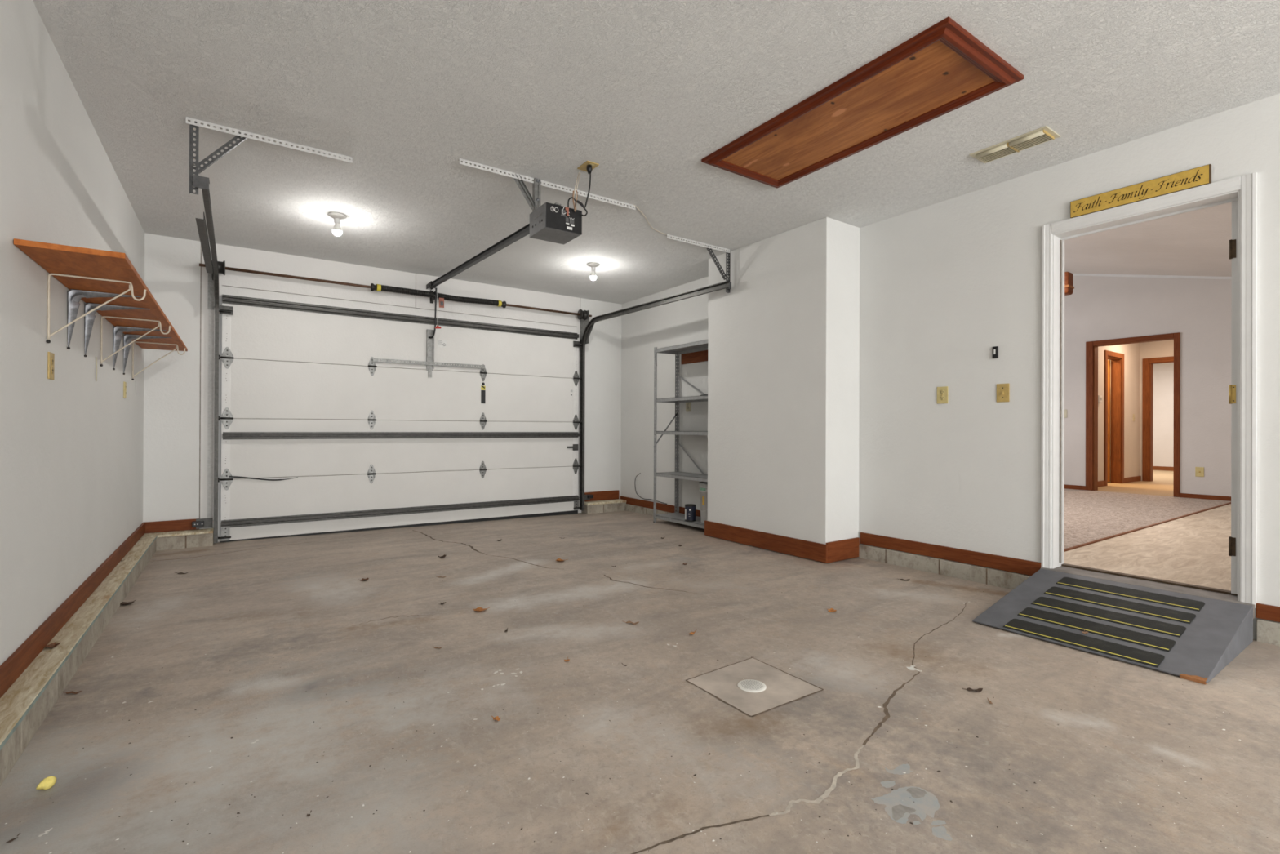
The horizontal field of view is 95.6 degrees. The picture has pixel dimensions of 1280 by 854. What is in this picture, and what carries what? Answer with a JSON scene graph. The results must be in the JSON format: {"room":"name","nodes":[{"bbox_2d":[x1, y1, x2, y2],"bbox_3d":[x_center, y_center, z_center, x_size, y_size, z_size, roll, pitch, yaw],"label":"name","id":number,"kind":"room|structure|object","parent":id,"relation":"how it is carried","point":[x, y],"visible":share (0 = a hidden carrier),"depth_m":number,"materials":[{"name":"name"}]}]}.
{"room":"garage","nodes":[
{"label":"garage","id":0,"kind":"room"},
{"bbox_2d":[0,0,144,665],"bbox_3d":[-0.834,-0.288,0.013,0.120,2.710,11.370,0,0,-35],"label":"wall","id":1,"kind":"structure","parent":0,"point":[72,444],"depth_m":2.34,"materials":[{"name":"white paint"}]},
{"bbox_2d":[47,351,54,380],"bbox_3d":[-2.355,-0.244,2.323,0.008,0.108,0.075,0,0,-35],"label":"wall outlet","id":2,"kind":"object","parent":1,"relation":"attached to","point":[51,356],"visible":1,"depth_m":2.31,"materials":[{"name":"beige plastic"}]},
{"bbox_2d":[0,522,145,697],"bbox_3d":[-0.743,0.802,-0.008,0.016,0.086,11.232,0,0,-35],"label":"baseboard","id":3,"kind":"structure","parent":1,"relation":"attached to","point":[11,668],"depth_m":2.37,"materials":[{"name":"brown wood"}]},
{"bbox_2d":[0,535,157,786],"bbox_3d":[-0.662,0.916,-0.048,0.104,0.142,11.074,0,0,-35],"label":"concrete curb","id":4,"kind":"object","parent":1,"relation":"attached to","point":[26,704],"depth_m":2.15,"materials":[{"name":"beige paint"}]},
{"bbox_2d":[43,641,60,648],"bbox_3d":[-2.257,0.837,2.225,0.056,0.013,0.048,0,0,29],"label":"fallen leaf","id":5,"kind":"object","parent":4,"relation":"on","point":[52,645],"visible":0.99,"depth_m":2.23,"materials":[{"name":"brown plant"}]},
{"bbox_2d":[95,356,97,381],"bbox_3d":[-2.866,-0.305,3.061,0.007,0.127,0.008,0,0,-35],"label":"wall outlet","id":6,"kind":"object","parent":1,"relation":"attached to","point":[95,357],"visible":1,"depth_m":3.06,"materials":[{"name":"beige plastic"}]},
{"bbox_2d":[46,273,146,342],"bbox_3d":[-2.204,-0.467,2.361,0.300,0.277,0.016,0,0,-35],"label":"shelf bracket","id":7,"kind":"object","parent":1,"relation":"attached to","point":[131,286],"visible":1,"depth_m":2.33,"materials":[{"name":"beige metal"}]},
{"bbox_2d":[13,238,187,351],"bbox_3d":[-2.859,-0.617,3.296,0.280,0.020,3.125,0,0,-35],"label":"wall shelf","id":8,"kind":"object","parent":1,"relation":"attached to","point":[53,258],"visible":0.97,"depth_m":2.42,"materials":[{"name":"brown wood"}]},
{"bbox_2d":[66,288,141,349],"bbox_3d":[-2.415,-0.473,2.621,0.246,0.264,0.032,0,0,-35],"label":"shelf bracket","id":9,"kind":"object","parent":1,"relation":"attached to","point":[74,296],"visible":0.95,"depth_m":2.56,"materials":[{"name":"grey metal"}]},
{"bbox_2d":[84,302,150,356],"bbox_3d":[-2.610,-0.473,2.902,0.246,0.264,0.032,0,0,-35],"label":"shelf bracket","id":10,"kind":"object","parent":1,"relation":"attached to","point":[90,317],"visible":0.9,"depth_m":2.84,"materials":[{"name":"grey metal"}]},
{"bbox_2d":[123,381,126,398],"bbox_3d":[-3.402,-0.244,3.836,0.008,0.108,0.075,0,0,-35],"label":"wall outlet","id":11,"kind":"object","parent":1,"relation":"attached to","point":[124,382],"visible":1,"depth_m":3.81,"materials":[{"name":"beige plastic"}]},
{"bbox_2d":[99,315,170,366],"bbox_3d":[-2.815,-0.467,3.244,0.300,0.277,0.016,0,0,-35],"label":"shelf bracket","id":12,"kind":"object","parent":1,"relation":"attached to","point":[101,321],"visible":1,"depth_m":3.20,"materials":[{"name":"beige metal"}]},
{"bbox_2d":[112,325,165,369],"bbox_3d":[-3.060,-0.473,3.553,0.246,0.264,0.032,0,0,-35],"label":"shelf bracket","id":13,"kind":"object","parent":1,"relation":"attached to","point":[117,331],"visible":0.96,"depth_m":3.49,"materials":[{"name":"grey metal"}]},
{"bbox_2d":[123,333,171,374],"bbox_3d":[-3.271,-0.473,3.857,0.246,0.264,0.032,0,0,-35],"label":"shelf bracket","id":14,"kind":"object","parent":1,"relation":"attached to","point":[127,338],"visible":0.93,"depth_m":3.80,"materials":[{"name":"grey metal"}]},
{"bbox_2d":[131,341,185,380],"bbox_3d":[-3.468,-0.467,4.187,0.300,0.277,0.016,0,0,-35],"label":"shelf bracket","id":15,"kind":"object","parent":1,"relation":"attached to","point":[176,347],"visible":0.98,"depth_m":4.15,"materials":[{"name":"beige metal"}]},
{"bbox_2d":[142,233,621,528],"bbox_3d":[-2.066,-0.253,6.001,4.670,2.560,0.120,0,0,-35],"label":"wall","id":16,"kind":"structure","parent":0,"point":[172,269],"depth_m":4.78,"materials":[{"name":"white paint"}]},
{"bbox_2d":[145,518,199,533],"bbox_3d":[-3.803,0.802,4.715,0.357,0.087,0.016,0,0,-35],"label":"baseboard","id":17,"kind":"structure","parent":16,"relation":"attached to","point":[184,524],"depth_m":4.70,"materials":[{"name":"brown wood"}]},
{"bbox_2d":[142,528,213,551],"bbox_3d":[-3.717,0.917,4.674,0.455,0.140,0.181,0,0,-35],"label":"trim","id":18,"kind":"structure","parent":16,"relation":"attached to","point":[174,540],"depth_m":4.64,"materials":[{"name":"beige paint"}]},
{"bbox_2d":[189,120,246,542],"bbox_3d":[-2.831,-0.293,3.932,0.244,2.499,2.400,0,0,-35],"label":"door track","id":19,"kind":"object","parent":16,"relation":"attached to","point":[201,182],"visible":1,"depth_m":4.78,"materials":[{"name":"metal"}]},
{"bbox_2d":[191,517,212,528],"bbox_3d":[-3.607,0.798,4.784,0.135,0.080,0.044,0,0,-35],"label":"bracket","id":20,"kind":"object","parent":19,"relation":"attached to","point":[200,522],"visible":1,"depth_m":4.79,"materials":[{"name":"black plastic"}]},
{"bbox_2d":[199,242,580,542],"bbox_3d":[-2.217,-0.254,5.893,3.586,2.560,0.126,0,0,-35],"label":"trim","id":21,"kind":"structure","parent":16,"relation":"attached to","point":[237,283],"depth_m":5.45,"materials":[{"name":"white paint"}]},
{"bbox_2d":[199,260,591,319],"bbox_3d":[-2.095,-1.286,5.791,3.668,0.196,0.179,0,0,-35],"label":"shaft","id":22,"kind":"object","parent":16,"relation":"attached to","point":[581,314],"visible":1,"depth_m":5.67,"materials":[{"name":"black metal"}]},
{"bbox_2d":[217,293,582,542],"bbox_3d":[-2.112,-0.051,5.829,3.448,2.110,0.090,0,0,-35],"label":"garage door","id":23,"kind":"structure","parent":16,"relation":"in","point":[335,420],"depth_m":5.59,"materials":[{"name":"paint"}]},
{"bbox_2d":[217,526,231,540],"bbox_3d":[-3.478,0.877,4.860,0.090,0.147,0.041,0,0,-35],"label":"bracket","id":24,"kind":"object","parent":23,"relation":"attached to","point":[225,531],"depth_m":4.87,"materials":[{"name":"white metal"}]},
{"bbox_2d":[218,305,233,315],"bbox_3d":[-3.469,-0.982,4.863,0.100,0.070,0.046,0,0,-35],"label":"bracket","id":25,"kind":"object","parent":23,"relation":"attached to","point":[224,309],"depth_m":4.87,"materials":[{"name":"black metal"}]},
{"bbox_2d":[573,341,582,347],"bbox_3d":[-0.727,-0.966,6.761,0.090,0.070,0.046,0,0,-35],"label":"bracket","id":26,"kind":"object","parent":23,"relation":"attached to","point":[575,344],"depth_m":6.76,"materials":[{"name":"black metal"}]},
{"bbox_2d":[573,499,581,510],"bbox_3d":[-0.732,0.893,6.761,0.090,0.147,0.041,0,0,-35],"label":"bracket","id":27,"kind":"object","parent":23,"relation":"attached to","point":[576,507],"depth_m":6.76,"materials":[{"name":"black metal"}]},
{"bbox_2d":[584,489,618,501],"bbox_3d":[-0.459,0.832,7.029,0.483,0.108,0.016,0,0,-35],"label":"baseboard","id":28,"kind":"structure","parent":16,"relation":"attached to","point":[606,495],"depth_m":7.03,"materials":[{"name":"brown wood"}]},
{"bbox_2d":[581,498,626,513],"bbox_3d":[-0.424,0.967,6.968,0.553,0.158,0.156,0,0,-35],"label":"trim","id":29,"kind":"structure","parent":16,"relation":"attached to","point":[617,504],"depth_m":6.90,"materials":[{"name":"beige paint"}]},
{"bbox_2d":[0,510,1279,853],"bbox_3d":[1.033,1.052,1.293,4.660,0.152,11.350,0,0,-35],"label":"floor","id":30,"kind":"structure","parent":0,"point":[253,614],"depth_m":1.95,"materials":[{"name":"concrete"}]},
{"bbox_2d":[5,832,20,842],"bbox_3d":[-1.467,0.962,1.359,0.007,0.009,0.026,0,0,26],"label":"fallen leaf","id":31,"kind":"object","parent":30,"relation":"on","point":[12,839],"visible":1,"depth_m":1.36,"materials":[{"name":"plant"}]},
{"bbox_2d":[35,775,56,789],"bbox_3d":[-1.584,0.952,1.553,0.023,0.031,0.047,0,0,10],"label":"fallen leaves","id":32,"kind":"object","parent":30,"relation":"on","point":[48,782],"visible":1,"depth_m":1.55,"materials":[{"name":"yellow plant"}]},
{"bbox_2d":[62,690,80,693],"bbox_3d":[-2.058,0.961,2.104,0.059,0.010,0.017,0,0,-15],"label":"fallen leaf","id":33,"kind":"object","parent":30,"relation":"on","point":[72,691],"visible":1,"depth_m":2.10,"materials":[{"name":"brown plant"}]},
{"bbox_2d":[120,600,135,604],"bbox_3d":[-2.797,0.959,3.165,0.068,0.014,0.076,0,0,-35],"label":"fallen leaf","id":34,"kind":"object","parent":30,"relation":"on","point":[122,602],"visible":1,"depth_m":3.16,"materials":[{"name":"brown plant"}]},
{"bbox_2d":[473,606,489,611],"bbox_3d":[-0.847,0.967,3.077,0.081,0.013,0.067,0,0,8],"label":"fallen leaf","id":35,"kind":"object","parent":30,"relation":"on","point":[479,609],"visible":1,"depth_m":3.09,"materials":[{"name":"brown plant"}]},
{"bbox_2d":[491,715,500,720],"bbox_3d":[-0.478,0.967,1.930,0.027,0.010,0.032,0,0,-35],"label":"fallen leaf","id":36,"kind":"object","parent":30,"relation":"on","point":[496,717],"visible":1,"depth_m":1.93,"materials":[{"name":"brown plant"}]},
{"bbox_2d":[4,563,1253,853],"bbox_3d":[-0.525,0.980,3.324,3.910,0.010,5.428,0,0,-35],"label":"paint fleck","id":37,"kind":"object","parent":30,"relation":"on","point":[284,563],"visible":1,"depth_m":1.60,"materials":[{"name":"paint"}]},
{"bbox_2d":[653,339,707,528],"bbox_3d":[0.527,0.083,5.764,0.328,1.821,0.909,0,0,-35],"label":"shelving unit","id":38,"kind":"object","parent":30,"relation":"on","point":[676,517],"visible":0.5,"depth_m":6.00,"materials":[{"name":"grey metal"}]},
{"bbox_2d":[684,503,696,521],"bbox_3d":[0.489,0.833,5.647,0.111,0.156,0.111,0,0,-35],"label":"paint can","id":39,"kind":"object","parent":38,"relation":"on","point":[690,508],"visible":1,"depth_m":5.60,"materials":[{"name":"black metal"}]},
{"bbox_2d":[698,481,707,523],"bbox_3d":[0.690,0.721,5.561,0.260,0.380,0.260,0,0,-35],"label":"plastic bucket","id":40,"kind":"object","parent":38,"relation":"on","point":[703,486],"visible":0.34,"depth_m":5.49,"materials":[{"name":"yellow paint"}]},
{"bbox_2d":[737,679,766,692],"bbox_3d":[0.422,0.974,2.190,0.108,0.004,0.108,0,0,-35],"label":"floor drain","id":41,"kind":"object","parent":30,"relation":"on","point":[748,685],"visible":1,"depth_m":2.18,"materials":[{"name":"white paint"}]},
{"bbox_2d":[827,608,836,611],"bbox_3d":[1.022,0.976,3.094,0.054,0.010,0.048,0,0,4],"label":"fallen leaf","id":42,"kind":"object","parent":30,"relation":"on","point":[830,609],"visible":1,"depth_m":3.10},
{"bbox_2d":[962,687,982,691],"bbox_3d":[1.235,0.974,2.155,0.075,0.010,0.022,0,0,-5],"label":"fallen leaf","id":43,"kind":"object","parent":30,"relation":"on","point":[968,688],"visible":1,"depth_m":2.16,"materials":[{"name":"brown plant"}]},
{"bbox_2d":[972,568,1253,684],"bbox_3d":[2.248,0.904,2.799,0.804,0.164,0.860,0,0,-35],"label":"ramp","id":44,"kind":"object","parent":30,"relation":"on","point":[1192,637],"visible":1,"depth_m":2.70,"materials":[{"name":"grey paint"}]},
{"bbox_2d":[32,0,1279,304],"bbox_3d":[1.064,-1.582,1.253,4.640,0.100,11.490,0,0,-35],"label":"ceiling","id":45,"kind":"structure","parent":0,"point":[643,91],"depth_m":2.77,"materials":[{"name":"white paint"}]},
{"bbox_2d":[185,116,352,163],"bbox_3d":[-1.958,-1.523,3.111,0.750,0.032,0.033,0,0,-35],"label":"metal rail","id":46,"kind":"object","parent":45,"relation":"attached to","point":[199,122],"depth_m":3.08,"materials":[{"name":"metal"}]},
{"bbox_2d":[328,212,346,235],"bbox_3d":[-2.197,-1.462,4.213,0.120,0.152,0.120,0,0,-35],"label":"ceiling light","id":47,"kind":"object","parent":45,"relation":"attached to","point":[337,231],"visible":1,"depth_m":4.19,"materials":[{"name":"ceramic"}]},
{"bbox_2d":[333,217,340,224],"bbox_3d":[-2.197,-1.493,4.213,0.042,0.034,0.042,0,0,-35],"label":"socket","id":48,"kind":"object","parent":47,"relation":"attached to","point":[336,220],"depth_m":4.20,"materials":[{"name":"white ceramic"}]},
{"bbox_2d":[426,164,592,338],"bbox_3d":[-1.274,-1.213,4.576,0.394,0.661,3.113,0,0,-35],"label":"garage door opener","id":49,"kind":"object","parent":45,"relation":"hanging from","point":[556,223],"visible":1,"depth_m":3.52,"materials":[{"name":"black plastic"}]},
{"bbox_2d":[457,158,635,209],"bbox_3d":[-0.541,-1.516,3.674,1.213,0.032,0.033,0,0,-35],"label":"metal rail","id":50,"kind":"object","parent":45,"relation":"attached to","point":[465,162],"depth_m":3.62,"materials":[{"name":"metal"}]},
{"bbox_2d":[577,160,599,172],"bbox_3d":[-0.304,-1.528,3.411,0.080,0.008,0.122,0,0,-35],"label":"outlet","id":51,"kind":"object","parent":45,"relation":"attached to","point":[584,166],"visible":0.86,"depth_m":3.40,"materials":[{"name":"beige plastic"}]},
{"bbox_2d":[586,262,599,280],"bbox_3d":[-0.440,-1.452,5.454,0.120,0.152,0.120,0,0,-35],"label":"ceiling light","id":52,"kind":"object","parent":45,"relation":"attached to","point":[593,265],"visible":1,"depth_m":5.43,"materials":[{"name":"ceramic"}]},
{"bbox_2d":[634,204,666,235],"bbox_3d":[0.064,-1.524,4.308,0.047,0.009,0.653,0,0,22],"label":"wire","id":53,"kind":"object","parent":45,"relation":"attached to","point":[634,205],"visible":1,"depth_m":4.30,"materials":[{"name":"beige plastic"}]},
{"bbox_2d":[664,234,729,253],"bbox_3d":[0.485,-1.509,4.801,0.677,0.032,0.033,0,0,-35],"label":"perforated steel angle","id":54,"kind":"structure","parent":45,"relation":"attached to","point":[678,238],"depth_m":4.77,"materials":[{"name":"paint"}]},
{"bbox_2d":[701,17,1023,188],"bbox_3d":[1.010,-1.512,2.921,0.630,0.032,1.405,0,0,-35],"label":"attic hatch","id":55,"kind":"object","parent":45,"relation":"attached to","point":[943,68],"visible":1,"depth_m":2.74,"materials":[{"name":"brown wood"}]},
{"bbox_2d":[968,125,1060,163],"bbox_3d":[2.021,-1.512,3.141,0.180,0.026,0.377,0,0,-35],"label":"ceiling vent","id":56,"kind":"object","parent":45,"relation":"in","point":[1045,134],"visible":1,"depth_m":3.11,"materials":[{"name":"beige metal"}]},
{"bbox_2d":[707,217,859,563],"bbox_3d":[1.145,-0.268,4.848,0.399,2.510,1.290,0,0,-35],"label":"wall","id":57,"kind":"structure","parent":0,"point":[784,341],"depth_m":4.49,"materials":[{"name":"white paint"}]},
{"bbox_2d":[579,248,731,511],"bbox_3d":[0.007,-0.276,5.881,0.237,2.499,2.424,0,0,-35],"label":"door track","id":58,"kind":"object","parent":57,"relation":"attached to","point":[586,326],"visible":1,"depth_m":6.45,"materials":[{"name":"metal"}]},
{"bbox_2d":[584,494,593,500],"bbox_3d":[-0.610,0.833,6.858,0.120,0.065,0.042,0,0,-35],"label":"sensor","id":59,"kind":"object","parent":58,"relation":"attached to","point":[587,497],"visible":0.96,"depth_m":6.86,"materials":[{"name":"black plastic"}]},
{"bbox_2d":[704,520,827,563],"bbox_3d":[0.968,0.914,4.727,0.018,0.132,1.328,0,0,-35],"label":"baseboard","id":60,"kind":"structure","parent":57,"relation":"attached to","point":[807,549],"depth_m":4.62,"materials":[{"name":"brown wood"}]},
{"bbox_2d":[826,537,859,563],"bbox_3d":[1.505,0.910,4.302,0.380,0.146,0.018,0,0,-35],"label":"baseboard","id":61,"kind":"structure","parent":57,"relation":"attached to","point":[838,550],"depth_m":4.29,"materials":[{"name":"brown wood"}]},
{"bbox_2d":[620,93,1279,639],"bbox_3d":[2.997,-1.016,2.663,0.150,4.210,11.370,0,0,-35],"label":"wall","id":62,"kind":"structure","parent":0,"point":[944,284],"depth_m":3.77,"materials":[{"name":"white paint"}]},
{"bbox_2d":[625,503,670,515],"bbox_3d":[0.372,0.990,6.271,0.038,0.115,1.890,0,0,-35],"label":"trim","id":63,"kind":"structure","parent":62,"relation":"attached to","point":[631,508],"depth_m":6.76,"materials":[{"name":"beige concrete"}]},
{"bbox_2d":[620,496,700,516],"bbox_3d":[0.344,0.893,6.332,0.017,0.080,2.042,0,0,-35],"label":"baseboard","id":64,"kind":"structure","parent":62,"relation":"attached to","point":[660,506],"depth_m":6.61,"materials":[{"name":"brown wood"}]},
{"bbox_2d":[634,472,666,504],"bbox_3d":[0.117,0.693,6.629,0.024,0.312,0.609,0,0,-35],"label":"loose cable","id":65,"kind":"object","parent":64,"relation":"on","point":[640,473],"visible":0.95,"depth_m":6.80,"materials":[{"name":"grey plastic"}]},
{"bbox_2d":[685,402,690,411],"bbox_3d":[0.508,-0.217,6.114,0.008,0.114,0.080,0,0,-35],"label":"wall outlet","id":66,"kind":"object","parent":62,"relation":"attached to","point":[687,404],"visible":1,"depth_m":6.11,"materials":[{"name":"beige plastic"}]},
{"bbox_2d":[681,350,707,364],"bbox_3d":[0.689,-0.735,5.846,0.019,0.135,0.850,0,0,-35],"label":"board","id":67,"kind":"object","parent":62,"relation":"attached to","point":[700,356],"visible":0.46,"depth_m":6.00,"materials":[{"name":"brown wood"}]},
{"bbox_2d":[937,386,947,404],"bbox_3d":[2.035,-0.214,3.907,0.008,0.114,0.075,0,0,-35],"label":"wall outlet","id":68,"kind":"object","parent":62,"relation":"attached to","point":[942,392],"visible":1,"depth_m":3.90,"materials":[{"name":"beige plastic"}]},
{"bbox_2d":[857,543,1031,589],"bbox_3d":[2.027,0.948,3.890,0.028,0.120,1.290,0,0,-35],"label":"curb","id":69,"kind":"object","parent":62,"relation":"attached to","point":[999,578],"depth_m":3.86,"materials":[{"name":"beige concrete"}]},
{"bbox_2d":[860,532,1041,575],"bbox_3d":[2.020,0.841,3.910,0.018,0.086,1.208,0,0,-35],"label":"baseboard","id":70,"kind":"structure","parent":62,"relation":"attached to","point":[1028,567],"depth_m":3.82,"materials":[{"name":"brown wood"}]},
{"bbox_2d":[992,346,998,358],"bbox_3d":[2.222,-0.467,3.632,0.017,0.074,0.032,0,0,-35],"label":"button","id":71,"kind":"object","parent":62,"relation":"attached to","point":[995,349],"visible":1,"depth_m":3.62,"materials":[{"name":"black plastic"}]},
{"bbox_2d":[996,383,1009,402],"bbox_3d":[2.247,-0.211,3.596,0.014,0.114,0.074,0,0,-35],"label":"light switch","id":72,"kind":"object","parent":62,"relation":"attached to","point":[1002,389],"visible":1,"depth_m":3.59,"materials":[{"name":"beige plastic"}]},
{"bbox_2d":[1070,164,1211,217],"bbox_3d":[2.615,-1.232,3.065,0.021,0.094,0.580,0,0,-35],"label":"wooden sign","id":73,"kind":"object","parent":62,"relation":"attached to","point":[1201,175],"visible":1,"depth_m":3.03,"materials":[{"name":"yellow paint"}]},
{"bbox_2d":[1040,565,1256,618],"bbox_3d":[2.662,0.853,3.086,0.202,0.061,0.866,0,0,-35],"label":"threshold","id":74,"kind":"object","parent":62,"relation":"attached to","point":[1191,591],"depth_m":3.02,"materials":[{"name":"grey metal"}]},
{"bbox_2d":[1041,172,1257,608],"bbox_3d":[2.682,-0.172,3.103,0.180,2.022,0.874,0,0,-35],"label":"door frame","id":75,"kind":"structure","parent":62,"relation":"in","point":[1241,191],"depth_m":2.91,"materials":[{"name":"white paint"}]},
{"bbox_2d":[1256,618,1279,645],"bbox_3d":[4.504,0.949,0.311,0.027,0.120,5.785,0,0,-35],"label":"curb","id":76,"kind":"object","parent":62,"relation":"attached to","point":[1267,631],"depth_m":2.65,"materials":[{"name":"beige concrete"}]},
{"bbox_2d":[1256,602,1279,622],"bbox_3d":[4.508,0.851,0.315,0.018,0.068,5.788,0,0,-35],"label":"baseboard","id":77,"kind":"structure","parent":62,"relation":"attached to","point":[1269,612],"depth_m":2.66,"materials":[{"name":"brown wood"}]},
{"bbox_2d":[1107,359,1111,479],"bbox_3d":[6.722,-0.253,9.267,1.700,2.450,1.210,0,0,-35],"label":"wall","id":78,"kind":"structure","parent":0,"point":[1108,359],"depth_m":9.39,"materials":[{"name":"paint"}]},
{"bbox_2d":[1104,350,1124,485],"bbox_3d":[6.803,-0.128,8.859,0.770,1.953,0.723,0,0,-35],"label":"door","id":79,"kind":"structure","parent":78,"relation":"in","point":[1117,359],"depth_m":8.77,"materials":[{"name":"brown wood"}]},
{"bbox_2d":[1097,342,1140,480],"bbox_3d":[6.949,-0.254,8.615,2.370,2.450,0.120,0,0,-35],"label":"wall","id":80,"kind":"structure","parent":0,"point":[1131,352],"depth_m":8.92,"materials":[{"name":"paint"}]},
{"bbox_2d":[1097,395,1102,402],"bbox_3d":[6.504,-0.397,8.213,0.120,0.100,0.034,0,0,-35],"label":"thermostat","id":81,"kind":"object","parent":80,"relation":"attached to","point":[1100,397],"visible":0.8,"depth_m":8.19,"materials":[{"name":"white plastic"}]},
{"bbox_2d":[1097,480,1105,486],"bbox_3d":[6.345,0.806,8.116,0.810,0.078,0.014,0,0,-35],"label":"baseboard","id":82,"kind":"structure","parent":80,"relation":"attached to","point":[1100,483],"depth_m":8.27,"materials":[{"name":"brown wood"}]},
{"bbox_2d":[1124,475,1141,483],"bbox_3d":[7.638,0.814,9.011,0.775,0.078,0.014,0,0,-35],"label":"baseboard","id":83,"kind":"structure","parent":80,"relation":"attached to","point":[1130,479],"depth_m":9.00,"materials":[{"name":"brown wood"}]},
{"bbox_2d":[1063,470,1231,590],"bbox_3d":[6.874,0.908,7.676,11.950,0.121,4.400,0,0,-35],"label":"floor","id":84,"kind":"structure","parent":0,"point":[1193,549],"depth_m":3.92,"materials":[{"name":"beige"}]},
{"bbox_2d":[1063,502,1231,551],"bbox_3d":[4.599,0.828,5.086,5.260,0.008,0.024,0,0,-35],"label":"trim","id":85,"kind":"structure","parent":84,"relation":"on","point":[1228,503],"depth_m":4.65,"materials":[{"name":"brown wood"}]},
{"bbox_2d":[1063,488,1231,548],"bbox_3d":[3.619,0.891,6.502,5.260,0.122,3.425,0,0,-35],"label":"floor","id":86,"kind":"structure","parent":0,"point":[1089,515],"depth_m":5.73,"materials":[{"name":"beige carpet"}]},
{"bbox_2d":[1064,275,1231,496],"bbox_3d":[6.196,-1.110,7.522,0.120,4.150,4.920,0,0,-35],"label":"wall","id":87,"kind":"structure","parent":0,"point":[1099,308],"depth_m":6.97,"materials":[{"name":"paint"}]},
{"bbox_2d":[1064,409,1066,417],"bbox_3d":[5.808,-0.182,7.957,0.014,0.114,0.075,0,0,-35],"label":"light switch","id":88,"kind":"object","parent":87,"relation":"attached to","point":[1065,411],"visible":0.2,"depth_m":7.94,"materials":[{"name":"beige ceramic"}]},
{"bbox_2d":[1064,484,1085,489],"bbox_3d":[5.374,0.814,8.575,0.013,0.055,2.015,0,0,-35],"label":"baseboard","id":89,"kind":"structure","parent":87,"relation":"attached to","point":[1067,486],"depth_m":7.83,"materials":[{"name":"brown wood"}]},
{"bbox_2d":[1085,332,1180,497],"bbox_3d":[6.267,-0.147,7.395,0.138,1.977,0.940,0,0,-35],"label":"door frame","id":90,"kind":"structure","parent":87,"relation":"in","point":[1091,347],"depth_m":7.68,"materials":[{"name":"brown wood"}]},
{"bbox_2d":[1072,273,1231,279],"bbox_3d":[6.179,-1.939,7.438,0.012,1.192,4.800,0,0,-35],"label":"trim","id":91,"kind":"structure","parent":87,"relation":"attached to","point":[1073,274],"depth_m":7.17,"materials":[{"name":"white paint"}]},
{"bbox_2d":[1195,466,1204,476],"bbox_3d":[6.585,0.528,6.831,0.012,0.114,0.075,0,0,-35],"label":"wall outlet","id":92,"kind":"object","parent":87,"relation":"attached to","point":[1199,471],"visible":1,"depth_m":6.83,"materials":[{"name":"beige plastic"}]},
{"bbox_2d":[1179,493,1231,501],"bbox_3d":[7.007,0.818,6.215,0.013,0.051,1.845,0,0,-35],"label":"baseboard","id":93,"kind":"structure","parent":87,"relation":"attached to","point":[1181,495],"depth_m":6.78,"materials":[{"name":"brown wood"}]},
{"bbox_2d":[1064,202,1231,276],"bbox_3d":[4.042,-2.015,5.959,5.310,1.312,5.000,0,0,-35],"label":"ceiling","id":94,"kind":"structure","parent":0,"point":[1195,242],"depth_m":5.80,"materials":[{"name":"paint"}]},
{"bbox_2d":[1064,271,1074,295],"bbox_3d":[3.803,-1.511,7.118,0.148,0.229,2.521,0,0,-35],"label":"ceiling beam","id":95,"kind":"structure","parent":94,"relation":"attached to","point":[1068,287],"depth_m":6.07,"materials":[{"name":"brown wood"}]},
{"bbox_2d":[1139,339,1173,480],"bbox_3d":[8.189,-0.248,9.011,0.120,2.450,3.700,0,0,-35],"label":"wall","id":96,"kind":"structure","parent":0,"point":[1161,348],"depth_m":9.17,"materials":[{"name":"paint"}]},
{"bbox_2d":[1142,355,1173,481],"bbox_3d":[8.299,-0.114,8.835,0.138,1.938,0.985,0,0,-35],"label":"door frame","id":97,"kind":"structure","parent":96,"relation":"in","point":[1148,363],"depth_m":9.15,"materials":[{"name":"brown wood"}]},
{"bbox_2d":[1152,362,1173,471],"bbox_3d":[11.038,-0.231,11.044,0.120,2.450,3.800,0,0,-35],"label":"wall","id":98,"kind":"structure","parent":0,"point":[1163,373],"depth_m":11.68,"materials":[{"name":"paint"}]},
{"bbox_2d":[1152,466,1173,471],"bbox_3d":[11.007,0.833,10.961,0.015,0.078,3.700,0,0,-35],"label":"baseboard","id":99,"kind":"structure","parent":98,"relation":"attached to","point":[1154,468],"depth_m":11.67,"materials":[{"name":"brown wood"}]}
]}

